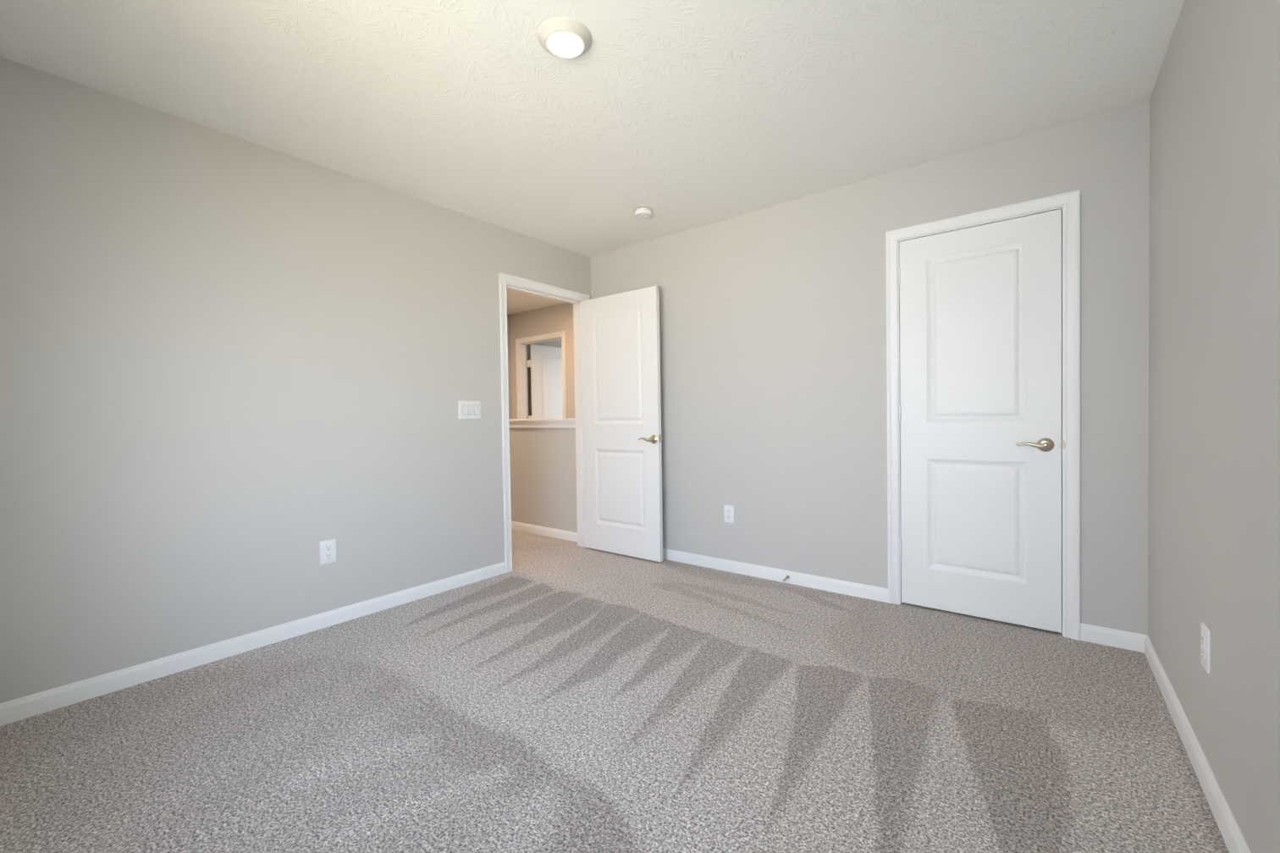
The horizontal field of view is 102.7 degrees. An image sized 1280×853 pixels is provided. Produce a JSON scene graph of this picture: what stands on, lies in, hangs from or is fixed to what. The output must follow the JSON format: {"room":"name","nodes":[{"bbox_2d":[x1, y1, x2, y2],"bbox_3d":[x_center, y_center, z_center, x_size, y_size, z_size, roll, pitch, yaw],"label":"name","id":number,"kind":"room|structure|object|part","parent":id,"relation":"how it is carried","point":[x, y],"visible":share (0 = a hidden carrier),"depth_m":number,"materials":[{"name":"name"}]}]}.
{"room":"empty bedroom","nodes":[
{"label":"empty bedroom","id":0,"kind":"room"},
{"bbox_2d":[0,56,591,703],"bbox_3d":[-1.542,-0.164,2.973,0.115,2.440,3.565,0,1,38],"label":"wall","id":1,"kind":"structure","parent":0,"point":[224,358],"depth_m":2.35,"materials":[{"name":"beige paint"}]},
{"bbox_2d":[0,562,506,726],"bbox_3d":[-1.728,1.026,2.633,0.012,0.078,2.513,0,1,38],"label":"baseboard","id":2,"kind":"structure","parent":1,"relation":"attached to","point":[26,707],"depth_m":2.34,"materials":[{"name":"white paint"}]},
{"bbox_2d":[320,539,336,565],"bbox_3d":[-1.659,0.668,2.725,0.008,0.123,0.078,0,1,38],"label":"wall outlet","id":3,"kind":"object","parent":1,"relation":"attached to","point":[328,548],"visible":1,"depth_m":2.72,"materials":[{"name":"white plastic"}]},
{"bbox_2d":[325,552,331,558],"bbox_3d":[-1.657,0.688,2.724,0.004,0.028,0.034,0,1,38],"label":"receptacle","id":4,"kind":"object","parent":3,"relation":"attached to","point":[328,555],"depth_m":2.72,"materials":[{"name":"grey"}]},
{"bbox_2d":[325,546,331,551],"bbox_3d":[-1.657,0.649,2.723,0.004,0.028,0.034,0,1,38],"label":"receptacle","id":5,"kind":"object","parent":3,"relation":"attached to","point":[328,548],"depth_m":2.72,"materials":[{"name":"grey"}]},
{"bbox_2d":[457,400,480,419],"bbox_3d":[-1.127,-0.110,3.400,0.010,0.121,0.168,0,1,38],"label":"light switch","id":6,"kind":"object","parent":1,"relation":"attached to","point":[467,410],"visible":1,"depth_m":3.40,"materials":[{"name":"white plastic"}]},
{"bbox_2d":[498,272,590,573],"bbox_3d":[-0.740,-0.032,3.995,0.150,2.112,0.900,0,1,38],"label":"door frame","id":7,"kind":"structure","parent":1,"relation":"attached to","point":[505,281],"depth_m":3.82,"materials":[{"name":"white paint"}]},
{"bbox_3d":[-0.792,-0.032,4.036,0.018,2.112,0.900,0,1,38],"label":"casing","id":8,"kind":"part","parent":7,"relation":"part of","materials":[{"name":"white paint"}]},
{"bbox_2d":[580,286,662,562],"bbox_3d":[-0.159,-0.015,4.009,0.796,2.031,0.169,0,1,38],"label":"door","id":9,"kind":"structure","parent":1,"relation":"in","point":[620,342],"depth_m":3.97,"materials":[{"name":"white paint"}]},
{"bbox_3d":[0.041,0.096,3.785,0.129,0.034,0.056,0,1,38],"label":"lever","id":10,"kind":"part","parent":9,"relation":"part of","materials":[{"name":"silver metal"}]},
{"bbox_3d":[0.100,0.094,3.781,0.067,0.067,0.011,0,1,38],"label":"lever handle","id":11,"kind":"part","parent":9,"relation":"part of","materials":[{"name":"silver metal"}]},
{"bbox_2d":[507,314,512,419],"bbox_3d":[-2.752,-0.191,5.384,0.115,2.440,3.365,0,1,38],"label":"wall","id":12,"kind":"structure","parent":0,"point":[508,316],"depth_m":6.64,"materials":[{"name":"beige paint"}]},
{"bbox_2d":[510,303,574,419],"bbox_3d":[-0.669,0.466,5.982,2.655,3.840,0.115,0,1,38],"label":"wall","id":13,"kind":"structure","parent":0,"point":[555,318],"depth_m":6.19,"materials":[{"name":"beige paint"}]},
{"bbox_2d":[515,331,567,419],"bbox_3d":[-1.182,-0.070,6.368,0.900,2.112,0.150,0,1,38],"label":"door frame","id":14,"kind":"structure","parent":13,"relation":"attached to","point":[521,344],"depth_m":6.56,"materials":[{"name":"white paint"}]},
{"bbox_2d":[527,339,561,415],"bbox_3d":[0.169,-0.274,7.378,2.090,2.440,3.150,0,1,38],"label":"wall","id":15,"kind":"structure","parent":0,"point":[557,344],"depth_m":6.81,"materials":[{"name":"beige paint"}]},
{"bbox_2d":[527,344,562,419],"bbox_3d":[-1.138,-0.054,6.908,0.106,2.031,0.802,0,2,44],"label":"door","id":16,"kind":"structure","parent":15,"relation":"in","point":[545,363],"depth_m":6.79,"materials":[{"name":"white paint"}]},
{"bbox_2d":[511,529,580,567],"bbox_3d":[-2.005,1.038,4.315,2.380,0.001,2.315,0,1,38],"label":"floor","id":17,"kind":"structure","parent":0,"point":[526,547],"depth_m":4.34,"materials":[{"name":"carpet"}]},
{"bbox_2d":[0,0,1184,314],"bbox_3d":[-0.794,-1.448,3.087,6.034,0.100,4.730,0,1,38],"label":"ceiling","id":18,"kind":"structure","parent":0,"point":[696,113],"depth_m":2.08,"materials":[{"name":"white paint"}]},
{"bbox_2d":[537,16,591,58],"bbox_3d":[-0.267,-1.369,1.821,0.193,0.026,0.193,0,1,38],"label":"recessed light","id":19,"kind":"object","parent":18,"relation":"in","point":[562,37],"visible":1,"depth_m":1.79,"materials":[{"name":"white"}]},
{"bbox_2d":[632,205,652,219],"bbox_3d":[0.019,-1.393,3.341,0.132,0.046,0.132,0,1,38],"label":"smoke detector","id":20,"kind":"object","parent":18,"relation":"attached to","point":[640,212],"visible":1,"depth_m":3.30,"materials":[{"name":"white plastic"}]},
{"bbox_2d":[0,546,1229,852],"bbox_3d":[-0.143,1.053,1.986,3.424,0.001,3.450,0,1,38],"label":"floor","id":21,"kind":"structure","parent":0,"point":[580,700],"depth_m":1.73,"materials":[{"name":"carpet"}]},
{"bbox_2d":[509,99,1149,634],"bbox_3d":[0.467,0.490,3.757,4.879,3.840,0.115,0,1,38],"label":"wall","id":22,"kind":"structure","parent":0,"point":[773,319],"depth_m":3.11,"materials":[{"name":"beige paint"}]},
{"bbox_2d":[509,418,575,428],"bbox_3d":[-0.968,-0.030,4.864,1.314,0.084,0.179,0,1,38],"label":"wall cap","id":23,"kind":"object","parent":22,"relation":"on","point":[515,423],"visible":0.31,"depth_m":4.71,"materials":[{"name":"white paint"}]},
{"bbox_2d":[511,521,577,542],"bbox_3d":[-0.979,0.973,4.825,1.285,0.078,0.012,0,1,38],"label":"baseboard","id":24,"kind":"structure","parent":22,"relation":"attached to","point":[570,536],"depth_m":4.74,"materials":[{"name":"white paint"}]},
{"bbox_2d":[723,505,734,524],"bbox_3d":[0.619,0.611,3.563,0.078,0.123,0.008,0,1,38],"label":"wall outlet","id":25,"kind":"object","parent":22,"relation":"attached to","point":[728,510],"visible":1,"depth_m":3.56,"materials":[{"name":"white plastic"}]},
{"bbox_2d":[662,548,888,602],"bbox_3d":[0.522,0.972,3.648,2.299,0.078,0.012,0,1,38],"label":"baseboard","id":26,"kind":"structure","parent":22,"relation":"attached to","point":[868,592],"depth_m":3.32,"materials":[{"name":"white paint"}]},
{"bbox_2d":[897,209,1061,633],"bbox_3d":[1.730,-0.018,2.659,0.709,2.031,0.102,0,1,38],"label":"door","id":27,"kind":"structure","parent":22,"relation":"in","point":[979,411],"depth_m":2.65,"materials":[{"name":"white paint"}]},
{"bbox_3d":[1.911,0.092,2.491,0.129,0.034,0.056,0,1,38],"label":"lever","id":28,"kind":"part","parent":27,"relation":"part of","materials":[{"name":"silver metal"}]},
{"bbox_3d":[1.970,0.089,2.487,0.067,0.067,0.011,0,1,38],"label":"lever handle","id":29,"kind":"part","parent":27,"relation":"part of","materials":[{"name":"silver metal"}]},
{"bbox_2d":[885,189,1080,640],"bbox_3d":[1.778,-0.047,2.712,0.834,2.112,0.150,0,1,38],"label":"door frame","id":30,"kind":"structure","parent":22,"relation":"attached to","point":[1069,202],"depth_m":2.45,"materials":[{"name":"white paint"}]},
{"bbox_3d":[2.030,0.085,2.453,0.012,0.045,0.036,0,1,38],"label":"strike plate","id":31,"kind":"part","parent":30,"relation":"part of","materials":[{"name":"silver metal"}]},
{"bbox_2d":[1080,623,1147,652],"bbox_3d":[2.173,0.971,2.352,0.232,0.078,0.012,0,1,38],"label":"baseboard","id":32,"kind":"structure","parent":22,"relation":"attached to","point":[1098,635],"depth_m":2.35,"materials":[{"name":"white paint"}]},
{"bbox_2d":[901,602,1062,635],"bbox_3d":[2.005,1.026,3.002,1.529,0.050,0.800,0,1,38],"label":"floor","id":33,"kind":"structure","parent":0,"point":[902,604],"depth_m":2.67,"materials":[{"name":"carpet"}]},
{"bbox_2d":[1147,0,1279,852],"bbox_3d":[1.195,-0.166,0.826,0.115,2.440,3.565,0,1,38],"label":"wall","id":34,"kind":"structure","parent":0,"point":[1214,513],"depth_m":1.36,"materials":[{"name":"beige paint"}]},
{"bbox_2d":[1144,635,1251,852],"bbox_3d":[1.198,1.013,0.933,0.012,0.078,3.450,0,1,38],"label":"baseboard","id":35,"kind":"structure","parent":34,"relation":"attached to","point":[1233,839],"depth_m":1.49,"materials":[{"name":"white paint"}]},
{"bbox_2d":[1200,623,1210,674],"bbox_3d":[1.626,0.637,1.474,0.008,0.123,0.078,0,1,38],"label":"wall outlet","id":36,"kind":"object","parent":34,"relation":"attached to","point":[1205,633],"visible":1,"depth_m":1.46,"materials":[{"name":"white plastic"}]},
{"bbox_2d":[1201,648,1205,660],"bbox_3d":[1.625,0.656,1.476,0.004,0.028,0.034,0,1,38],"label":"receptacle","id":37,"kind":"object","parent":36,"relation":"attached to","point":[1203,650],"depth_m":1.47,"materials":[{"name":"grey plastic"}]},
{"bbox_2d":[1201,634,1205,646],"bbox_3d":[1.624,0.617,1.475,0.004,0.028,0.034,0,1,38],"label":"receptacle","id":38,"kind":"object","parent":36,"relation":"attached to","point":[1203,637],"depth_m":1.47,"materials":[{"name":"grey plastic"}]}
]}

